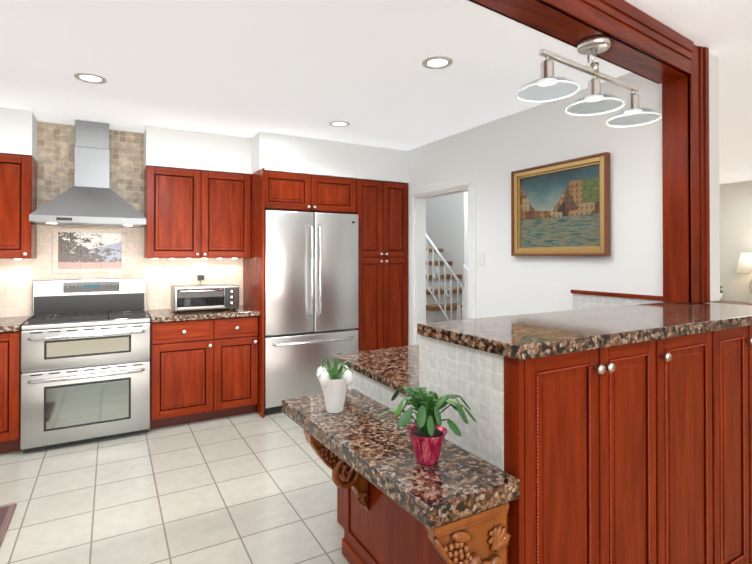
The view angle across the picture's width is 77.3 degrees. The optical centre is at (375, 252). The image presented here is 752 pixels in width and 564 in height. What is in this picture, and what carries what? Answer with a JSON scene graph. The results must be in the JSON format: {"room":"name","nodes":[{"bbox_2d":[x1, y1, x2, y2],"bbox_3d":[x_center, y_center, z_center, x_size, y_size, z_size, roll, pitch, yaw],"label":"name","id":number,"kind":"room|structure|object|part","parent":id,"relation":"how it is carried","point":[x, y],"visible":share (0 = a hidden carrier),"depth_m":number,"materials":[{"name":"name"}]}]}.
{"room":"kitchen","nodes":[
{"label":"kitchen","id":0,"kind":"room"},
{"bbox_2d":[0,411,348,563],"bbox_3d":[2.222,1.469,3.614,13.000,0.060,9.500,0,0,-29],"label":"floor","id":1,"kind":"structure","parent":0,"point":[253,488],"depth_m":2.73,"materials":[{"name":"tile"}]},
{"bbox_2d":[0,503,16,546],"bbox_3d":[-2.296,1.420,2.186,0.925,0.016,0.570,0,0,-29],"label":"floor mat","id":2,"kind":"object","parent":1,"relation":"on","point":[6,512],"visible":0.96,"depth_m":2.51,"materials":[{"name":"brown"}]},
{"bbox_2d":[0,330,21,453],"bbox_3d":[-3.300,0.995,3.207,1.476,0.879,0.615,0,0,-29],"label":"base cabinet","id":3,"kind":"object","parent":1,"relation":"on","point":[10,378],"visible":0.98,"depth_m":3.31,"materials":[{"name":"brown wood"}]},
{"bbox_2d":[0,316,30,331],"bbox_3d":[-3.301,0.534,3.211,1.476,0.040,0.612,0,0,-29],"label":"countertop","id":4,"kind":"structure","parent":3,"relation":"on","point":[8,324],"depth_m":3.42,"materials":[{"name":"brown stone"}]},
{"bbox_2d":[20,278,149,452],"bbox_3d":[-2.275,0.833,3.746,0.825,1.211,0.681,0,0,-29],"label":"range","id":5,"kind":"object","parent":1,"relation":"on","point":[85,359],"visible":1,"depth_m":3.54,"materials":[{"name":"silver metal"}]},
{"bbox_2d":[146,305,259,428],"bbox_3d":[-1.549,0.981,4.191,0.865,0.921,0.620,0,0,-29],"label":"base cabinet","id":6,"kind":"object","parent":1,"relation":"on","point":[203,369],"depth_m":3.95,"materials":[{"name":"brown wood"}]},
{"bbox_3d":[-1.551,0.541,4.198,0.865,0.040,0.612,0,0,-29],"label":"right base cabinet top","id":7,"kind":"part","parent":6,"relation":"part of","materials":[{"name":"brown stone"}]},
{"bbox_2d":[170,283,238,312],"bbox_3d":[-1.536,0.408,4.230,0.540,0.222,0.388,0,0,-29],"label":"toaster oven","id":8,"kind":"object","parent":6,"relation":"on","point":[193,297],"visible":1,"depth_m":4.09,"materials":[{"name":"silver metal"}]},
{"bbox_2d":[243,168,264,417],"bbox_3d":[-1.147,0.356,4.387,0.018,2.175,0.682,0,0,-29],"label":"surround panel","id":9,"kind":"object","parent":1,"relation":"on","point":[253,281],"visible":0.58,"depth_m":4.20,"materials":[{"name":"brown wood"}]},
{"bbox_2d":[264,210,357,413],"bbox_3d":[-0.714,0.532,4.603,0.926,1.803,0.729,0,0,-29],"label":"refrigerator","id":10,"kind":"object","parent":1,"relation":"on","point":[310,292],"visible":0.83,"depth_m":4.30,"materials":[{"name":"silver metal"}]},
{"bbox_2d":[332,345,418,528],"bbox_3d":[0.700,0.988,2.580,1.699,0.884,0.801,0,0,-29],"label":"kitchen island","id":11,"kind":"object","parent":1,"relation":"on","point":[381,376],"visible":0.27,"depth_m":2.24,"materials":[{"name":"brown stone"}]},
{"bbox_2d":[355,179,407,350],"bbox_3d":[-0.060,0.360,5.038,0.616,2.175,0.615,0,0,-29],"label":"pantry","id":12,"kind":"object","parent":1,"relation":"on","point":[382,209],"visible":0.67,"depth_m":4.79,"materials":[{"name":"brown wood"}]},
{"bbox_2d":[342,481,507,563],"bbox_3d":[0.120,1.075,1.814,0.089,0.700,0.998,0,0,-29],"label":"island base","id":13,"kind":"object","parent":1,"relation":"on","point":[384,529],"visible":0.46,"depth_m":1.91,"materials":[{"name":"brown wood"}]},
{"bbox_2d":[303,430,367,510],"bbox_3d":[-0.156,0.916,1.960,0.277,0.379,0.095,0,0,-29],"label":"corbel","id":14,"kind":"object","parent":13,"relation":"attached to","point":[355,481],"visible":0.54,"depth_m":1.93,"materials":[{"name":"brown wood"}]},
{"bbox_2d":[282,389,519,528],"bbox_3d":[-0.004,0.694,1.752,0.368,0.056,1.077,0,0,-29],"label":"countertop","id":15,"kind":"structure","parent":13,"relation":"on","point":[455,482],"depth_m":1.48,"materials":[{"name":"brown stone"}]},
{"bbox_2d":[317,357,353,412],"bbox_3d":[-0.173,0.550,1.977,0.168,0.231,0.168,0,0,-29],"label":"potted plant","id":16,"kind":"object","parent":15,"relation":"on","point":[335,382],"visible":1,"depth_m":1.94,"materials":[{"name":"white ceramic"}]},
{"bbox_2d":[377,386,476,465],"bbox_3d":[0.167,0.547,1.498,0.274,0.230,0.306,0,0,-29],"label":"potted plant","id":17,"kind":"object","parent":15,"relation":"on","point":[427,432],"visible":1,"depth_m":1.45,"materials":[{"name":"plant"}]},
{"bbox_2d":[425,502,510,563],"bbox_3d":[0.266,0.911,1.306,0.277,0.379,0.057,0,0,-29],"label":"corbel","id":18,"kind":"object","parent":13,"relation":"attached to","point":[482,537],"visible":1,"depth_m":1.30,"materials":[{"name":"brown wood"}]},
{"bbox_2d":[426,248,461,322],"bbox_3d":[0.808,0.701,6.699,0.831,1.519,2.495,0,0,-29],"label":"stairs","id":19,"kind":"structure","parent":1,"relation":"on","point":[434,312],"depth_m":6.42,"materials":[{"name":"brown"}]},
{"bbox_2d":[426,234,463,320],"bbox_3d":[0.607,0.207,6.152,0.040,2.498,1.732,0,0,-29],"label":"stair railing","id":20,"kind":"object","parent":19,"relation":"on","point":[446,264],"visible":0.46,"depth_m":5.74,"materials":[{"name":"white"}]},
{"bbox_2d":[419,325,751,563],"bbox_3d":[1.116,0.874,2.046,1.871,1.105,0.539,0,0,-29],"label":"kitchen island","id":21,"kind":"object","parent":1,"relation":"on","point":[514,417],"depth_m":1.64,"materials":[{"name":"brown"}]},
{"bbox_3d":[0.280,0.502,1.633,0.006,0.367,0.444,0,0,-29],"label":"kitchen island side","id":22,"kind":"part","parent":21,"relation":"part of","materials":[{"name":"white tile"}]},
{"bbox_2d":[417,302,751,359],"bbox_3d":[1.116,0.298,2.055,1.906,0.043,0.525,0,0,-29],"label":"island countertop","id":23,"kind":"structure","parent":21,"relation":"on","point":[527,336],"depth_m":1.76,"materials":[{"name":"brown stone"}]},
{"bbox_2d":[711,300,751,304],"bbox_3d":[5.424,1.115,7.258,0.435,0.699,1.200,0,0,-29],"label":"console table","id":24,"kind":"object","parent":1,"relation":"on","point":[733,302],"visible":0.08,"depth_m":7.15,"materials":[{"name":"brown wood"}]},
{"bbox_2d":[720,285,722,300],"bbox_3d":[5.354,0.638,7.409,0.230,0.254,0.210,0,0,-29],"label":"potted plant","id":25,"kind":"object","parent":24,"relation":"on","point":[721,292],"visible":0.08,"depth_m":7.33,"materials":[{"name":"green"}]},
{"bbox_2d":[736,253,751,303],"bbox_3d":[5.598,0.387,6.960,0.430,0.750,0.430,0,0,-29],"label":"table lamp","id":26,"kind":"object","parent":24,"relation":"on","point":[745,263],"visible":1,"depth_m":6.92,"materials":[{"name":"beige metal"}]},
{"bbox_2d":[0,107,408,182],"bbox_3d":[-2.115,-0.909,3.912,5.320,0.340,0.590,0,0,-29],"label":"soffit","id":27,"kind":"structure","parent":0,"point":[166,147],"depth_m":4.28,"materials":[{"name":"white paint"}]},
{"bbox_2d":[0,0,751,183],"bbox_3d":[1.752,-1.134,3.240,14.500,0.100,10.800,0,-1,-35],"label":"ceiling","id":28,"kind":"structure","parent":0,"point":[300,68],"depth_m":2.74,"materials":[{"name":"white paint"}]},
{"bbox_2d":[74,72,106,83],"bbox_3d":[-1.777,-1.083,2.927,0.175,0.006,0.175,0,-1,-35],"label":"recessed light","id":29,"kind":"object","parent":28,"relation":"in","point":[86,77],"depth_m":2.92,"materials":[{"name":"white"}]},
{"bbox_2d":[329,121,349,126],"bbox_3d":[-0.305,-1.076,3.941,0.175,0.006,0.175,0,-1,-35],"label":"recessed light","id":30,"kind":"object","parent":28,"relation":"in","point":[333,123],"depth_m":3.93,"materials":[{"name":"white"}]},
{"bbox_2d":[422,56,452,68],"bbox_3d":[0.353,-1.085,2.693,0.175,0.006,0.175,0,-1,-35],"label":"recessed light","id":31,"kind":"object","parent":28,"relation":"in","point":[437,62],"depth_m":2.69,"materials":[{"name":"white"}]},
{"bbox_2d":[426,192,462,283],"bbox_3d":[1.472,0.180,6.501,0.120,2.560,3.750,0,0,-29],"label":"wall","id":32,"kind":"structure","parent":0,"point":[447,224],"depth_m":7.06,"materials":[{"name":"white paint"}]},
{"bbox_2d":[463,192,467,318],"bbox_3d":[1.287,0.168,4.956,0.080,2.560,1.000,0,0,-29],"label":"wall","id":33,"kind":"structure","parent":0,"point":[465,194],"depth_m":5.35,"materials":[{"name":"white paint"}]},
{"bbox_2d":[407,72,662,345],"bbox_3d":[0.941,0.162,4.043,0.140,2.560,3.350,0,0,-29],"label":"wall","id":34,"kind":"structure","parent":0,"point":[492,155],"depth_m":3.30,"materials":[{"name":"white paint"}]},
{"bbox_2d":[0,154,36,258],"bbox_3d":[-3.355,-0.346,3.341,1.503,0.786,0.345,0,0,-29],"label":"upper cabinet","id":35,"kind":"object","parent":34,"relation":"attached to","point":[18,202],"visible":1,"depth_m":3.55,"materials":[{"name":"brown wood"}]},
{"bbox_2d":[29,120,145,227],"bbox_3d":[-2.317,-0.646,3.837,0.771,0.861,0.495,0,0,-29],"label":"range hood","id":36,"kind":"object","parent":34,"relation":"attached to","point":[90,198],"visible":0.98,"depth_m":3.81,"materials":[{"name":"silver metal"}]},
{"bbox_2d":[0,121,242,316],"bbox_3d":[-2.950,-0.270,3.772,3.732,1.620,0.006,0,0,-29],"label":"backsplash","id":37,"kind":"structure","parent":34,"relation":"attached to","point":[55,165],"depth_m":4.13,"materials":[{"name":"tile"}]},
{"bbox_2d":[52,227,126,273],"bbox_3d":[-2.451,-0.014,4.039,0.545,0.388,0.013,0,0,-29],"label":"picture","id":38,"kind":"object","parent":37,"relation":"attached to","point":[89,250],"visible":1,"depth_m":4.03,"materials":[{"name":"stone"}]},
{"bbox_2d":[194,262,206,282],"bbox_3d":[-1.670,0.192,4.467,0.108,0.190,0.033,0,0,-29],"label":"electrical outlet","id":39,"kind":"object","parent":37,"relation":"attached to","point":[200,269],"visible":0.85,"depth_m":4.45,"materials":[{"name":"white plastic"}]},
{"bbox_2d":[144,166,250,257],"bbox_3d":[-1.626,-0.339,4.315,0.887,0.786,0.345,0,0,-29],"label":"upper cabinet","id":40,"kind":"object","parent":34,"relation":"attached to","point":[188,213],"visible":1,"depth_m":4.17,"materials":[{"name":"brown wood"}]},
{"bbox_2d":[15,258,236,259],"bbox_3d":[-2.234,0.058,4.085,2.014,0.008,0.044,0,0,-29],"label":"under-cabinet light","id":41,"kind":"object","parent":40,"relation":"attached to","point":[169,258],"visible":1,"depth_m":4.34,"materials":[{"name":"white"}]},
{"bbox_2d":[265,171,355,213],"bbox_3d":[-0.742,-0.558,4.660,0.945,0.344,0.615,0,0,-29],"label":"upper cabinet","id":42,"kind":"object","parent":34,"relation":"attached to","point":[284,191],"visible":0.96,"depth_m":4.41,"materials":[{"name":"brown wood"}]},
{"bbox_2d":[409,175,475,345],"bbox_3d":[0.653,0.390,4.505,0.146,2.110,1.020,0,0,-29],"label":"door frame","id":43,"kind":"structure","parent":34,"relation":"attached to","point":[417,259],"depth_m":4.84,"materials":[{"name":"white wood"}]},
{"bbox_2d":[479,252,484,264],"bbox_3d":[0.891,0.054,3.976,0.011,0.115,0.070,0,0,-29],"label":"light switch","id":44,"kind":"object","parent":34,"relation":"attached to","point":[481,258],"visible":1,"depth_m":3.96,"materials":[{"name":"white plastic"}]},
{"bbox_2d":[511,152,610,255],"bbox_3d":[1.258,-0.299,3.289,0.047,0.650,0.800,0,0,-29],"label":"painting","id":45,"kind":"object","parent":34,"relation":"attached to","point":[561,208],"visible":1,"depth_m":3.24,"materials":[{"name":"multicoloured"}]},
{"bbox_2d":[571,290,662,309],"bbox_3d":[1.478,0.399,2.924,0.022,0.295,0.615,0,0,-29],"label":"wall","id":46,"kind":"structure","parent":34,"relation":"attached to","point":[583,299],"depth_m":2.96,"materials":[{"name":"tile"}]},
{"bbox_2d":[662,45,709,303],"bbox_3d":[1.730,-0.425,2.625,0.158,1.407,0.168,0,0,-29],"label":"column","id":47,"kind":"structure","parent":34,"relation":"attached to","point":[686,190],"depth_m":2.57,"materials":[{"name":"brown wood"}]},
{"bbox_2d":[468,0,693,83],"bbox_3d":[-0.274,-1.051,1.248,4.699,0.175,0.182,0,-1,-35],"label":"header beam","id":48,"kind":"structure","parent":0,"point":[647,46],"depth_m":2.12,"materials":[{"name":"brown wood"}]},
{"bbox_2d":[516,35,661,126],"bbox_3d":[0.993,-0.806,2.140,0.945,0.300,0.245,0,-1,-35],"label":"pendant light","id":49,"kind":"object","parent":48,"relation":"hanging from","point":[592,46],"visible":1,"depth_m":2.11,"materials":[{"name":"silver metal"}]},
{"bbox_2d":[720,180,751,301],"bbox_3d":[6.966,0.169,5.104,0.120,2.560,7.220,0,0,-29],"label":"wall","id":50,"kind":"structure","parent":0,"point":[735,220],"depth_m":7.35,"materials":[{"name":"white paint"}]}
]}

